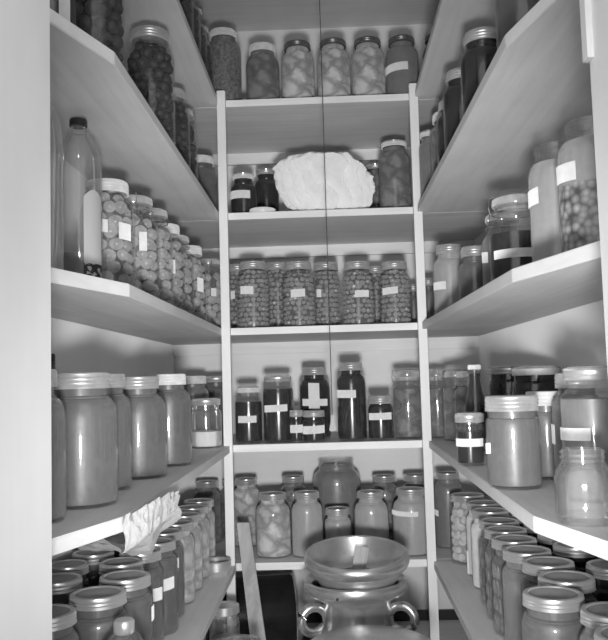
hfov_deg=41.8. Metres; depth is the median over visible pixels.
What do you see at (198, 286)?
mason jar
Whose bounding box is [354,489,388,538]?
mason jar
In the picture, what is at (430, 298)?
jar
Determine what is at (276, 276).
mason jar
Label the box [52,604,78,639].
mason jar
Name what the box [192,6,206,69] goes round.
jar
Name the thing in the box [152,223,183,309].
mason jar
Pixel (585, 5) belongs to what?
trim
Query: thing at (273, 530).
mason jar
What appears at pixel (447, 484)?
mason jar
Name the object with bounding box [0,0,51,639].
trim
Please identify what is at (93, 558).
mason jar
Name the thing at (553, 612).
mason jar
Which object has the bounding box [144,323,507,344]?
shelf board
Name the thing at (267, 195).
jar
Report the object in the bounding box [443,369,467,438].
jar
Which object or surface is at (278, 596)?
drum
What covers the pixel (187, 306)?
jar
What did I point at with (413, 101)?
post
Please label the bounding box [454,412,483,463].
jar
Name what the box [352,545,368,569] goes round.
wooden paddle
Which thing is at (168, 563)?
mason jar
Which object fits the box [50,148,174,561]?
wall
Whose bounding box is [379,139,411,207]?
mason jar
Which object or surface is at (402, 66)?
mason jar
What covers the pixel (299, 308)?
mason jar
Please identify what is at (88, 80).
shelf board
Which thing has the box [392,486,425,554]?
mason jar
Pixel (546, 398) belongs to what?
mason jar
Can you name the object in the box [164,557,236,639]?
shelf board
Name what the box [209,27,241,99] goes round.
mason jar
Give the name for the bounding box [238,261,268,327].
mason jar
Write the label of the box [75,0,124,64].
jar
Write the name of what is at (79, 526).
shelf board
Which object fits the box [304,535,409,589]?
bowl
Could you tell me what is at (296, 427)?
jar
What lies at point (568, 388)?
mason jar
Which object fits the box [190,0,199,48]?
jar
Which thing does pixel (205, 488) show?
mason jar
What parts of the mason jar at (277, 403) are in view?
glass lid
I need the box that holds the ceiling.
[192,0,439,32]
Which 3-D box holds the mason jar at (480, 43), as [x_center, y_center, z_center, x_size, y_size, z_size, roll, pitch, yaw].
[0.346,-0.462,1.530,0.090,0.181,0.090,-3,-5,14]
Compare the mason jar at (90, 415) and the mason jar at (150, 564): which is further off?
the mason jar at (150, 564)
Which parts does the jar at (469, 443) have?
glass lid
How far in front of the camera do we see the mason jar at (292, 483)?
2.39 m
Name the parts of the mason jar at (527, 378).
glass lid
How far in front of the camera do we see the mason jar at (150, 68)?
1.58 m
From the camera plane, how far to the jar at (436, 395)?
2.25 m
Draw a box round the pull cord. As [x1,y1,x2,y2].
[319,0,335,430]
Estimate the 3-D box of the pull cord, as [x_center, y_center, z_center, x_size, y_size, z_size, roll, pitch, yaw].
[0.053,-0.394,2.035,0.036,1.346,0.036,-2,-4,2]
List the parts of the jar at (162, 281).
glass lid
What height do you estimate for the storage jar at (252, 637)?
0.258 m
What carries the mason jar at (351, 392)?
on the shelf board at (333, 442)
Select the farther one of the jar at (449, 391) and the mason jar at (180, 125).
the jar at (449, 391)
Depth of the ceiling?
2.65 m
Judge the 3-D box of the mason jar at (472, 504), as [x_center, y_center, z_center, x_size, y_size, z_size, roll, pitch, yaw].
[0.448,0.539,1.965,0.094,0.178,0.094,-3,-4,12]
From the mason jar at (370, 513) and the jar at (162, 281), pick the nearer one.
the jar at (162, 281)
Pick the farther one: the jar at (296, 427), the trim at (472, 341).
the trim at (472, 341)
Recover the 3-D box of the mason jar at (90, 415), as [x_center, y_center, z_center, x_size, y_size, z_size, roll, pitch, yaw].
[-0.327,0.174,1.165,0.108,0.191,0.108,0,-5,-16]
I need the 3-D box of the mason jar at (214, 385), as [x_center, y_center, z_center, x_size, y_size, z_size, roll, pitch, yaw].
[-0.267,0.268,2.436,0.095,0.193,0.095,-1,-4,-6]
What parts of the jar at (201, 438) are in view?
glass lid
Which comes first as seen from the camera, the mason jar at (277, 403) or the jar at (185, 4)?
the jar at (185, 4)
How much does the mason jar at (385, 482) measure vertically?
0.196 m
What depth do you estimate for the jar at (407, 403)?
2.25 m
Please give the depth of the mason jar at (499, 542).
1.50 m
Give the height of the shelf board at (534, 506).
0.020 m
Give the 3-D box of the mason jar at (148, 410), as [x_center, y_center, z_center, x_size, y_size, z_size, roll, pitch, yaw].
[-0.312,0.201,1.499,0.108,0.187,0.108,-1,-4,-12]
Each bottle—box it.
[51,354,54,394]
[63,117,102,277]
[107,617,144,639]
[465,365,487,452]
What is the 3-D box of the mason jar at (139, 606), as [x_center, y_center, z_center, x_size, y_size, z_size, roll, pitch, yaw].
[-0.293,0.510,1.309,0.092,0.178,0.092,-1,-4,-13]
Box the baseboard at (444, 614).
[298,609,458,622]
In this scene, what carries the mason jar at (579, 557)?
on the shelf board at (466, 599)
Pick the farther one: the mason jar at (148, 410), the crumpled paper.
the mason jar at (148, 410)
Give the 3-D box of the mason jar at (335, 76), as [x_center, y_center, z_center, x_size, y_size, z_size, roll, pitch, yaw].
[0.087,-0.723,2.340,0.100,0.191,0.100,-2,-4,3]
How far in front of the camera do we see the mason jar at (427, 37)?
2.39 m
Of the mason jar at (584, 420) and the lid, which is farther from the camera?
the lid
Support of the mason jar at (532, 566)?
on the shelf board at (466, 599)
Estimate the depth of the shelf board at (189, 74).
1.84 m
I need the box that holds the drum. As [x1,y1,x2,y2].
[206,573,297,639]
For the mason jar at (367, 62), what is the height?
0.191 m
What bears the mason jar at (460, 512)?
on the shelf board at (466, 599)
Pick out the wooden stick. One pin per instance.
(251, 587)
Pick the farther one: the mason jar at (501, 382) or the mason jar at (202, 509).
the mason jar at (202, 509)
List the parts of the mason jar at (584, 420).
glass lid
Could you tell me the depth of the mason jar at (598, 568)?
1.27 m
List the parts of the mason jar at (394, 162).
glass lid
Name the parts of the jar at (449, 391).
glass lid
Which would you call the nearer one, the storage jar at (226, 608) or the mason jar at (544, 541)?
the mason jar at (544, 541)
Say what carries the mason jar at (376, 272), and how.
on the shelf board at (392, 330)
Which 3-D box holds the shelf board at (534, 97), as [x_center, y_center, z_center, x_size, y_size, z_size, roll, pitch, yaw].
[0.415,-0.363,1.521,0.244,0.020,1.398,-2,-4,2]
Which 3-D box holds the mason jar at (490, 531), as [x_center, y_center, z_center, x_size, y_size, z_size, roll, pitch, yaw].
[0.413,0.514,1.616,0.094,0.178,0.094,-3,-5,14]
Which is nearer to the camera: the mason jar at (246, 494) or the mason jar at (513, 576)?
the mason jar at (513, 576)
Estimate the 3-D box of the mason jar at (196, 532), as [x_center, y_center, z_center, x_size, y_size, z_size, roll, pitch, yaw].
[-0.288,0.556,1.913,0.088,0.178,0.088,-1,-4,-9]
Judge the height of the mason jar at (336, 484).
0.240 m
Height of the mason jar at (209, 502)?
0.178 m
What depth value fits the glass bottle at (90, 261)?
1.29 m
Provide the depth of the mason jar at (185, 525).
1.78 m
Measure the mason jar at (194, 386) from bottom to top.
0.194 m
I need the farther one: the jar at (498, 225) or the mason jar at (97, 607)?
the jar at (498, 225)
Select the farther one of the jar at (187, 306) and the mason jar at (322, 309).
the mason jar at (322, 309)
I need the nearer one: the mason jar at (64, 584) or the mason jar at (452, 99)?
the mason jar at (64, 584)
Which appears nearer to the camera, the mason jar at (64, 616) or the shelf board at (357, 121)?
the mason jar at (64, 616)
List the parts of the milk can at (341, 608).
handle, handle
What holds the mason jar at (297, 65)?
on the shelf board at (357, 121)
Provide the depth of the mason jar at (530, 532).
1.66 m
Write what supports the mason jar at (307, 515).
on the shelf board at (288, 562)
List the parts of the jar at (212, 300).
glass lid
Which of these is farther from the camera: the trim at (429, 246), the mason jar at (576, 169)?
the trim at (429, 246)
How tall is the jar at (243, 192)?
0.138 m
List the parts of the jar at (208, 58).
glass lid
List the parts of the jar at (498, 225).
glass lid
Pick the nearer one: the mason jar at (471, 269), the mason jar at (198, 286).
the mason jar at (471, 269)
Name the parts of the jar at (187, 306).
glass lid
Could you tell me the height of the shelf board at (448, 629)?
0.020 m
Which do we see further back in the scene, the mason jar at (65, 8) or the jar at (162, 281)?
the jar at (162, 281)
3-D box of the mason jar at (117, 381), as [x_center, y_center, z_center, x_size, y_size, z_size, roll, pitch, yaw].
[-0.335,0.187,1.335,0.090,0.191,0.090,-1,-5,-14]
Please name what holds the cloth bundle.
on the shelf board at (394, 224)
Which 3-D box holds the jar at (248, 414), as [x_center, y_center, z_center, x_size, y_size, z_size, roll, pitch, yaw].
[-0.158,0.269,2.271,0.078,0.161,0.079,-1,-4,-4]
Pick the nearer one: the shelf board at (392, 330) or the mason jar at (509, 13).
the mason jar at (509, 13)
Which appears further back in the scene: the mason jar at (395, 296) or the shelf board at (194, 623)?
the mason jar at (395, 296)
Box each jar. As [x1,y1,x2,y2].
[50,0,74,24]
[51,369,65,519]
[52,559,89,588]
[52,572,82,604]
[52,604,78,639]
[53,372,117,506]
[69,585,127,639]
[72,550,114,586]
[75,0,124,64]
[82,178,133,284]
[98,557,142,585]
[99,569,153,639]
[106,374,131,487]
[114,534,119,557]
[119,547,163,639]
[122,376,166,476]
[124,192,158,296]
[127,25,173,141]
[132,208,172,303]
[150,374,191,463]
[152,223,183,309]
[155,537,177,633]
[158,527,184,615]
[170,519,194,602]
[171,87,189,163]
[171,235,192,313]
[179,0,191,28]
[179,504,209,577]
[180,245,205,320]
[181,511,202,589]
[184,376,209,430]
[184,498,215,556]
[185,108,196,177]
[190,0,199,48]
[191,398,221,448]
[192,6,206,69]
[194,155,217,210]
[194,480,221,541]
[198,257,220,326]
[199,24,212,84]
[205,376,223,437]
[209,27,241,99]
[209,601,239,639]
[216,635,260,639]
[221,479,236,536]
[229,264,242,327]
[230,172,255,212]
[234,477,259,545]
[235,386,261,441]
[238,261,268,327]
[246,42,279,99]
[255,168,278,210]
[256,491,290,556]
[263,375,292,440]
[265,262,286,326]
[281,39,314,97]
[281,475,305,543]
[283,261,315,326]
[289,410,302,440]
[292,490,322,556]
[300,367,330,437]
[303,410,324,440]
[313,262,341,325]
[313,464,360,539]
[317,37,350,96]
[325,506,351,538]
[337,362,366,438]
[343,261,374,324]
[351,36,385,95]
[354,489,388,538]
[365,163,379,207]
[366,266,384,323]
[368,395,393,438]
[372,474,397,540]
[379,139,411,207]
[381,261,410,323]
[385,34,418,93]
[391,369,421,436]
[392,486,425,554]
[403,473,423,486]
[408,284,416,322]
[419,130,431,196]
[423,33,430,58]
[425,278,434,318]
[429,370,447,435]
[430,112,440,175]
[433,244,463,313]
[434,471,461,546]
[436,100,444,163]
[443,67,462,150]
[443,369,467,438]
[450,492,483,562]
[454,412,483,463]
[455,369,479,437]
[459,245,483,298]
[461,26,497,115]
[466,500,501,574]
[471,507,508,587]
[479,517,519,603]
[482,212,520,284]
[484,395,541,486]
[484,525,526,617]
[488,193,532,280]
[488,365,528,395]
[491,534,536,633]
[495,0,539,47]
[502,544,551,639]
[511,365,560,394]
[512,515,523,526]
[521,556,574,615]
[522,585,584,639]
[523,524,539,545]
[525,391,558,476]
[528,158,561,261]
[537,533,555,555]
[537,570,596,603]
[551,373,598,469]
[552,541,596,572]
[554,447,607,526]
[556,134,599,252]
[560,365,607,499]
[580,601,607,639]
[586,559,607,601]
[593,625,607,639]
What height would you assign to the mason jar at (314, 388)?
0.210 m
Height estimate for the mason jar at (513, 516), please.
0.178 m
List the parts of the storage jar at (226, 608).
glass, lid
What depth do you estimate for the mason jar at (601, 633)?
0.96 m
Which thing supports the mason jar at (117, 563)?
on the shelf board at (194, 623)
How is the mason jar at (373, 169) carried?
on the shelf board at (394, 224)
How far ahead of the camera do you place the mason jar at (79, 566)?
1.40 m
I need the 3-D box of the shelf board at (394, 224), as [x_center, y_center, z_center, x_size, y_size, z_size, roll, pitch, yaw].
[0.054,-0.281,2.469,1.022,0.020,0.482,-2,-4,2]
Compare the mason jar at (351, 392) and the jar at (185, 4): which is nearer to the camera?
the jar at (185, 4)
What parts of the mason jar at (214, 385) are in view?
glass lid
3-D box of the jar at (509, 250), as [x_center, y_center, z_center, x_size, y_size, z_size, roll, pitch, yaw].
[0.395,-0.142,1.473,0.102,0.182,0.103,-3,-5,15]
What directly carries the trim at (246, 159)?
attached to the wall at (269, 467)
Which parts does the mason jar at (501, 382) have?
glass lid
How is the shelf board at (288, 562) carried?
attached to the wall at (269, 467)
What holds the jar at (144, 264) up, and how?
on the shelf board at (106, 304)
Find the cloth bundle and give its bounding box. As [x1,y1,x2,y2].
[272,152,374,210]
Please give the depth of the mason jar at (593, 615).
1.04 m
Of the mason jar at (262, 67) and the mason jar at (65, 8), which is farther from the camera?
the mason jar at (262, 67)
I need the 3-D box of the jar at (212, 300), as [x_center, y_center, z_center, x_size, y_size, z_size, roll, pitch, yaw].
[-0.273,-0.074,2.281,0.096,0.208,0.096,-6,-6,43]
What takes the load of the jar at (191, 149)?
on the shelf board at (88, 80)
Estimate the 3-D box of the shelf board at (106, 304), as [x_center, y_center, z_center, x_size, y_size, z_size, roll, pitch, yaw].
[-0.361,-0.016,1.518,0.228,0.020,1.398,-2,-4,2]
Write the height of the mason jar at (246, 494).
0.200 m
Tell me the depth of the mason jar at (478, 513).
1.83 m
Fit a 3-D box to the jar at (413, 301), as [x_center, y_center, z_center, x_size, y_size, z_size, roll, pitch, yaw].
[0.334,-0.042,2.421,0.060,0.131,0.060,-2,-4,8]
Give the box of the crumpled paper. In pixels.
[77,491,181,556]
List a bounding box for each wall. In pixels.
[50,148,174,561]
[174,24,484,611]
[474,126,607,558]
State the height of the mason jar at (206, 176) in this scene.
0.186 m
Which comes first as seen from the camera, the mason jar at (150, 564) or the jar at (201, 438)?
the mason jar at (150, 564)
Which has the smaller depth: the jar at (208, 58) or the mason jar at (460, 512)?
the mason jar at (460, 512)
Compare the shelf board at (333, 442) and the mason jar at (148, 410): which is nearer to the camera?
the mason jar at (148, 410)
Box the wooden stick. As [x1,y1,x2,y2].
[237,522,265,639]
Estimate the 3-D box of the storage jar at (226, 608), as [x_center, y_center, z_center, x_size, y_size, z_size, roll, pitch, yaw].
[-0.186,0.808,1.881,0.072,0.266,0.072,-1,-4,-6]
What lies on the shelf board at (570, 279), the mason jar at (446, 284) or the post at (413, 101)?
the mason jar at (446, 284)
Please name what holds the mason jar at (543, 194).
on the shelf board at (570, 279)
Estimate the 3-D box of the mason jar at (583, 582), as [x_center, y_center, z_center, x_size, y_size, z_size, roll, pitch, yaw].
[0.407,0.484,1.222,0.094,0.178,0.094,-3,-5,17]
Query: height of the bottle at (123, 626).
0.165 m
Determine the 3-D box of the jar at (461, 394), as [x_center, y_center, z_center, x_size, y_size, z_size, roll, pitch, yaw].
[0.423,0.220,2.038,0.075,0.190,0.075,-3,-4,11]
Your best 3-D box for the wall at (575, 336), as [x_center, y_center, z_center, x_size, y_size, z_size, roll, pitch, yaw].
[0.606,0.052,1.685,0.100,2.320,2.163,-2,-4,2]
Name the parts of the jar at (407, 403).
glass lid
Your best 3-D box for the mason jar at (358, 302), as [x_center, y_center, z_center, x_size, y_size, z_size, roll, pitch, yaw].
[0.156,-0.074,2.288,0.096,0.184,0.096,-5,-5,35]
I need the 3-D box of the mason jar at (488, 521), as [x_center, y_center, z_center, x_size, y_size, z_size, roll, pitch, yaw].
[0.424,0.521,1.714,0.094,0.178,0.094,-3,-4,13]
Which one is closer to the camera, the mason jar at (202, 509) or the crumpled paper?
the crumpled paper
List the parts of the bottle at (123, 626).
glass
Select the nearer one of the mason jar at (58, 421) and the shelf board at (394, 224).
the mason jar at (58, 421)
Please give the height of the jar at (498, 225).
0.188 m
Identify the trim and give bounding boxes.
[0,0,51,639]
[173,336,478,356]
[196,240,474,259]
[209,147,410,166]
[579,0,593,62]
[590,0,607,371]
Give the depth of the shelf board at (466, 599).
1.75 m
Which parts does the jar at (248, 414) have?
glass lid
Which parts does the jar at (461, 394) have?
glass lid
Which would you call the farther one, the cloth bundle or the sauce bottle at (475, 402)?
the cloth bundle
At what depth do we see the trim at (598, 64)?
0.78 m
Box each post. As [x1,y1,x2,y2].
[217,90,235,633]
[408,83,438,639]
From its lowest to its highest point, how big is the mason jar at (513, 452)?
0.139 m
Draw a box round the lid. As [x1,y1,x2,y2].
[249,207,275,211]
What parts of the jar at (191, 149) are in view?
glass lid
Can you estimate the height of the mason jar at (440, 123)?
0.175 m
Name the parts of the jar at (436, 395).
glass lid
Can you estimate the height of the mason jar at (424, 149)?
0.196 m
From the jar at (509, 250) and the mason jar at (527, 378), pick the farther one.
the mason jar at (527, 378)
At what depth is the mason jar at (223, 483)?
2.52 m
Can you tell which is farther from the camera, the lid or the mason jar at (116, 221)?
the lid
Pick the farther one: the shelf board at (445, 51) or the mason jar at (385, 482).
the mason jar at (385, 482)
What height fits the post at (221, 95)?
1.922 m
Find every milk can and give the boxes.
[297,573,418,638]
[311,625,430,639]
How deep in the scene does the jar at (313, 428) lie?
2.21 m
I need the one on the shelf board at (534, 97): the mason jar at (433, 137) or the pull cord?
the mason jar at (433, 137)
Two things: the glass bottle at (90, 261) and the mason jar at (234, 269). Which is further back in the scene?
the mason jar at (234, 269)
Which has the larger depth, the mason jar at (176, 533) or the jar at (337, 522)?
the jar at (337, 522)
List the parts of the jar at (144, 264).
glass lid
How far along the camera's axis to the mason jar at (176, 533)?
1.68 m
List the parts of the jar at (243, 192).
glass lid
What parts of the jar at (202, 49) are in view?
glass lid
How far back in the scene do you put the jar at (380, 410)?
2.21 m
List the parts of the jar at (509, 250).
glass lid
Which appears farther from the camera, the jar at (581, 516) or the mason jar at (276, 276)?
the mason jar at (276, 276)
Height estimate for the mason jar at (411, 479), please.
0.199 m
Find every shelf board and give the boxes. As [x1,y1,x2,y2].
[50,8,218,221]
[51,267,221,337]
[52,446,229,555]
[120,0,217,107]
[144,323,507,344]
[152,207,502,248]
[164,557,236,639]
[188,94,442,154]
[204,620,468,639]
[215,534,453,570]
[221,430,454,451]
[415,0,496,98]
[417,0,592,212]
[422,241,602,328]
[429,439,607,559]
[434,559,504,639]
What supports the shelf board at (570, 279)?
attached to the wall at (575, 336)
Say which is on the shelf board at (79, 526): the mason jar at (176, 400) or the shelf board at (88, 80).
the mason jar at (176, 400)
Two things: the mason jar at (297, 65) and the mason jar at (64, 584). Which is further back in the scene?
the mason jar at (297, 65)
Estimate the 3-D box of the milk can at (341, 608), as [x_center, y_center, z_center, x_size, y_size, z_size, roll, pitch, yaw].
[0.128,0.909,1.783,0.328,0.652,0.328,-2,-4,2]

